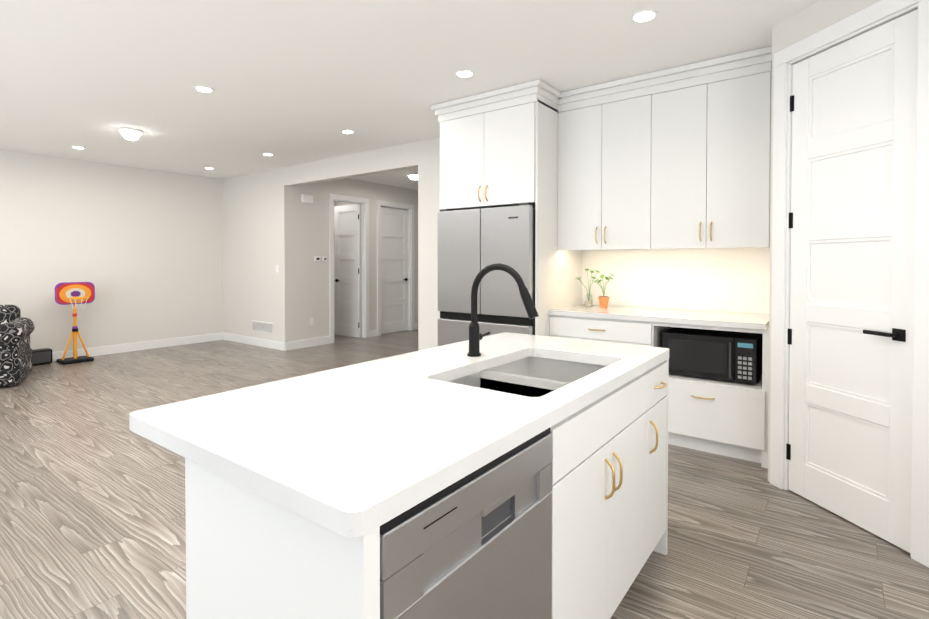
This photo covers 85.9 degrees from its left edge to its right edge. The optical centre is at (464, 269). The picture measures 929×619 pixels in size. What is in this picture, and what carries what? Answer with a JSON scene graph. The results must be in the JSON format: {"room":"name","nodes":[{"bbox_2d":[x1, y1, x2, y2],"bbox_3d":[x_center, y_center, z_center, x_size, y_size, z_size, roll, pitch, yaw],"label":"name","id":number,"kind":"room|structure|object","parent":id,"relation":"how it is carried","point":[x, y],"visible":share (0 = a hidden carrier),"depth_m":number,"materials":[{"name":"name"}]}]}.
{"room":"kitchen","nodes":[
{"label":"kitchen","id":0,"kind":"room"},
{"bbox_2d":[0,149,222,351],"bbox_3d":[-6.276,-0.123,5.628,0.120,2.720,7.390,1,1,37],"label":"wall","id":1,"kind":"structure","parent":0,"point":[141,249],"depth_m":7.15,"materials":[{"name":"white paint"}]},
{"bbox_2d":[52,332,222,360],"bbox_3d":[-6.222,1.175,5.607,0.014,0.125,7.150,1,1,37],"label":"baseboard","id":2,"kind":"structure","parent":1,"relation":"attached to","point":[170,342],"depth_m":7.45,"materials":[{"name":"white wood"}]},
{"bbox_2d":[334,201,336,330],"bbox_3d":[-2.869,-0.176,9.095,0.100,2.720,1.530,1,1,37],"label":"wall","id":3,"kind":"structure","parent":0,"point":[335,203],"depth_m":9.54,"materials":[{"name":"white paint"}]},
{"bbox_2d":[337,202,353,205],"bbox_3d":[-2.003,-0.179,9.331,0.990,2.720,0.120,1,1,37],"label":"wall","id":4,"kind":"structure","parent":0,"point":[339,203],"depth_m":9.46,"materials":[{"name":"white paint"}]},
{"bbox_2d":[291,178,417,340],"bbox_3d":[-1.534,-0.175,9.032,0.120,2.720,3.730,1,1,37],"label":"wall","id":5,"kind":"structure","parent":0,"point":[310,276],"depth_m":7.92,"materials":[{"name":"white paint"}]},
{"bbox_2d":[301,194,312,203],"bbox_3d":[-2.417,-1.085,7.688,0.044,0.130,0.200,1,1,37],"label":"detector","id":6,"kind":"object","parent":5,"relation":"attached to","point":[308,199],"visible":1,"depth_m":7.66,"materials":[{"name":"white plastic"}]},
{"bbox_2d":[287,336,329,350],"bbox_3d":[-2.415,1.142,7.754,0.017,0.125,0.795,1,1,37],"label":"baseboard","id":7,"kind":"structure","parent":5,"relation":"attached to","point":[312,342],"depth_m":7.74,"materials":[{"name":"white wood"}]},
{"bbox_2d":[314,256,319,261],"bbox_3d":[-2.313,-0.167,7.861,0.022,0.085,0.110,1,1,37],"label":"thermostat","id":8,"kind":"object","parent":5,"relation":"attached to","point":[316,258],"visible":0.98,"depth_m":7.85,"materials":[{"name":"white plastic"}]},
{"bbox_2d":[334,204,360,337],"bbox_3d":[-2.090,0.025,8.820,0.659,2.315,0.093,1,1,37],"label":"hall door","id":9,"kind":"structure","parent":5,"relation":"in","point":[347,270],"depth_m":8.83,"materials":[{"name":"white wood"}]},
{"bbox_2d":[329,193,369,343],"bbox_3d":[-1.970,-0.018,8.431,0.138,2.424,0.848,1,1,37],"label":"door frame","id":10,"kind":"structure","parent":5,"relation":"attached to","point":[364,258],"depth_m":8.66,"materials":[{"name":"white wood"}]},
{"bbox_2d":[381,207,407,333],"bbox_3d":[-1.307,0.018,9.306,0.093,2.315,0.784,1,1,37],"label":"hall door","id":11,"kind":"structure","parent":5,"relation":"in","point":[394,269],"depth_m":9.33,"materials":[{"name":"white wood"}]},
{"bbox_2d":[377,200,413,335],"bbox_3d":[-1.313,-0.031,9.316,0.138,2.424,0.973,1,1,37],"label":"door frame","id":12,"kind":"structure","parent":5,"relation":"attached to","point":[396,205],"depth_m":9.58,"materials":[{"name":"white wood"}]},
{"bbox_2d":[0,0,818,189],"bbox_3d":[-1.739,-1.493,4.639,11.520,0.050,11.240,1,1,37],"label":"ceiling","id":13,"kind":"structure","parent":0,"point":[293,82],"depth_m":3.52,"materials":[{"name":"white paint"}]},
{"bbox_2d":[71,146,85,148],"bbox_3d":[-4.715,-1.487,6.099,0.150,0.006,0.150,1,1,37],"label":"recessed light","id":14,"kind":"object","parent":13,"relation":"in","point":[77,147],"visible":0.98,"depth_m":6.08,"materials":[{"name":"white plastic"}]},
{"bbox_2d":[118,128,142,140],"bbox_3d":[-3.547,-1.426,5.308,0.220,0.104,0.220,1,1,37],"label":"flush ceiling light","id":15,"kind":"object","parent":13,"relation":"attached to","point":[132,134],"visible":1,"depth_m":5.25,"materials":[{"name":"white glass"}]},
{"bbox_2d":[194,86,213,92],"bbox_3d":[-2.108,-1.456,4.041,0.150,0.006,0.150,1,1,37],"label":"recessed light","id":16,"kind":"object","parent":13,"relation":"in","point":[204,89],"visible":1,"depth_m":4.03,"materials":[{"name":"white plastic"}]},
{"bbox_2d":[341,130,354,133],"bbox_3d":[-1.253,-1.476,5.362,0.150,0.006,0.150,1,1,37],"label":"recessed light","id":17,"kind":"object","parent":13,"relation":"in","point":[347,131],"visible":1,"depth_m":5.34,"materials":[{"name":"white plastic"}]},
{"bbox_2d":[408,174,417,179],"bbox_3d":[-0.785,-1.490,8.040,0.260,0.060,0.260,1,1,37],"label":"light","id":18,"kind":"object","parent":13,"relation":"attached to","point":[413,176],"visible":0.67,"depth_m":7.95,"materials":[{"name":"white"}]},
{"bbox_2d":[454,70,474,77],"bbox_3d":[0.000,-1.451,3.711,0.150,0.006,0.150,1,1,37],"label":"recessed light","id":19,"kind":"object","parent":13,"relation":"in","point":[464,73],"visible":1,"depth_m":3.70,"materials":[{"name":"white plastic"}]},
{"bbox_2d":[630,10,657,22],"bbox_3d":[1.022,-1.438,2.840,0.150,0.006,0.150,1,1,37],"label":"recessed light","id":20,"kind":"object","parent":13,"relation":"in","point":[642,16],"visible":1,"depth_m":2.83,"materials":[{"name":"white plastic"}]},
{"bbox_2d":[0,330,928,618],"bbox_3d":[-1.739,1.276,4.681,11.520,0.050,11.240,1,1,37],"label":"floor","id":21,"kind":"structure","parent":0,"point":[92,506],"depth_m":2.54,"materials":[{"name":"brown wood"}]},
{"bbox_2d":[0,305,34,386],"bbox_3d":[-5.350,0.828,5.343,1.066,0.827,0.940,-1,1,-33],"label":"armchair","id":22,"kind":"object","parent":21,"relation":"on","point":[16,331],"visible":1,"depth_m":5.27,"materials":[{"name":"fabric"}]},
{"bbox_2d":[32,348,52,364],"bbox_3d":[-5.527,1.131,6.368,0.163,0.190,0.400,1,1,37],"label":"speaker box","id":23,"kind":"object","parent":21,"relation":"on","point":[42,356],"visible":0.48,"depth_m":6.40,"materials":[{"name":"black plastic"}]},
{"bbox_2d":[55,282,94,364],"bbox_3d":[-5.106,0.695,6.572,0.408,1.055,0.430,1,1,37],"label":"basketball hoop","id":24,"kind":"object","parent":21,"relation":"on","point":[73,293],"visible":1,"depth_m":6.59,"materials":[{"name":"orange"}]},
{"bbox_2d":[185,355,668,618],"bbox_3d":[0.151,0.852,1.701,0.638,0.889,1.815,1,1,37],"label":"kitchen island","id":25,"kind":"object","parent":21,"relation":"on","point":[479,475],"depth_m":1.12,"materials":[{"name":"wood"}]},
{"bbox_2d":[129,332,668,542],"bbox_3d":[0.028,0.385,1.779,0.880,0.040,1.855,1,1,37],"label":"island countertop","id":26,"kind":"structure","parent":25,"relation":"on","point":[340,449],"depth_m":1.25,"materials":[{"name":"white stone"}]},
{"bbox_2d":[438,202,534,345],"bbox_3d":[0.356,0.362,4.463,0.926,1.785,0.761,1,1,37],"label":"fridge","id":27,"kind":"object","parent":21,"relation":"on","point":[472,243],"visible":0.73,"depth_m":4.12,"materials":[{"name":"grey metal"}]},
{"bbox_2d":[547,314,678,347],"bbox_3d":[1.222,0.815,4.113,0.825,0.888,0.668,1,1,37],"label":"base cabinet","id":28,"kind":"object","parent":21,"relation":"on","point":[592,329],"depth_m":3.80,"materials":[{"name":"white wood"}]},
{"bbox_2d":[547,302,768,329],"bbox_3d":[1.498,0.353,3.891,1.525,0.040,0.683,1,1,37],"label":"countertop","id":29,"kind":"structure","parent":28,"relation":"on","point":[620,313],"depth_m":3.72,"materials":[{"name":"white stone"}]},
{"bbox_2d":[576,269,599,306],"bbox_3d":[1.086,0.159,4.358,0.234,0.332,0.193,1,1,37],"label":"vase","id":30,"kind":"object","parent":29,"relation":"on","point":[588,301],"visible":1,"depth_m":4.33,"materials":[{"name":"clear glass"}]},
{"bbox_2d":[594,273,614,307],"bbox_3d":[1.185,0.178,4.239,0.184,0.298,0.186,1,1,37],"label":"plant pot","id":31,"kind":"object","parent":29,"relation":"on","point":[603,301],"visible":1,"depth_m":4.22,"materials":[{"name":"brown ceramic"}]},
{"bbox_2d":[668,370,768,467],"bbox_3d":[1.830,1.016,3.664,0.708,0.500,0.668,1,1,37],"label":"base cabinet","id":32,"kind":"object","parent":21,"relation":"on","point":[721,417],"depth_m":3.36,"materials":[{"name":"white wood"}]},
{"bbox_2d":[662,327,762,383],"bbox_3d":[1.785,0.611,3.606,0.600,0.310,0.432,1,1,37],"label":"microwave","id":33,"kind":"object","parent":32,"relation":"in","point":[722,355],"visible":0.92,"depth_m":3.45,"materials":[{"name":"black metal"}]},
{"bbox_2d":[222,137,769,350],"bbox_3d":[-0.126,-0.123,5.592,9.800,2.720,0.120,1,1,37],"label":"wall","id":34,"kind":"structure","parent":0,"point":[256,227],"depth_m":7.48,"materials":[{"name":"white paint"}]},
{"bbox_2d":[223,332,286,350],"bbox_3d":[-3.372,1.140,7.938,1.774,0.125,0.017,1,1,37],"label":"baseboard","id":35,"kind":"structure","parent":34,"relation":"attached to","point":[277,345],"depth_m":7.85,"materials":[{"name":"white wood"}]},
{"bbox_2d":[252,320,273,333],"bbox_3d":[-3.137,0.895,7.759,0.580,0.170,0.010,1,1,37],"label":"air vent","id":36,"kind":"object","parent":34,"relation":"in","point":[263,327],"visible":1,"depth_m":7.75,"materials":[{"name":"white metal"}]},
{"bbox_2d":[439,82,554,213],"bbox_3d":[0.427,-1.005,4.538,0.950,0.916,0.888,1,1,37],"label":"upper cabinet","id":37,"kind":"object","parent":34,"relation":"attached to","point":[497,147],"depth_m":4.10,"materials":[{"name":"white wood"}]},
{"bbox_2d":[555,74,646,249],"bbox_3d":[1.242,-0.814,4.167,0.763,1.287,0.518,1,1,37],"label":"upper cabinet","id":38,"kind":"object","parent":34,"relation":"attached to","point":[601,130],"depth_m":3.95,"materials":[{"name":"white wood"}]},
{"bbox_2d":[647,46,771,249],"bbox_3d":[1.854,-0.807,3.713,0.762,1.287,0.518,1,1,37],"label":"upper cabinet","id":39,"kind":"object","parent":34,"relation":"attached to","point":[664,174],"depth_m":3.49,"materials":[{"name":"white wood"}]},
{"bbox_2d":[768,0,880,481],"bbox_3d":[1.989,-0.077,2.559,0.120,2.720,0.920,0,1,-12],"label":"wall","id":40,"kind":"structure","parent":0,"point":[816,17],"depth_m":2.80,"materials":[{"name":"white paint"}]},
{"bbox_2d":[770,0,928,567],"bbox_3d":[1.981,0.009,2.558,0.138,2.549,0.858,0,1,-12],"label":"door frame","id":41,"kind":"structure","parent":40,"relation":"attached to","point":[875,15],"depth_m":2.45,"materials":[{"name":"white wood"}]},
{"bbox_2d":[786,9,917,552],"bbox_3d":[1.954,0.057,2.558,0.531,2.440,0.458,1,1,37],"label":"pantry door","id":42,"kind":"structure","parent":40,"relation":"in","point":[853,104],"depth_m":2.50,"materials":[{"name":"white wood"}]}
]}

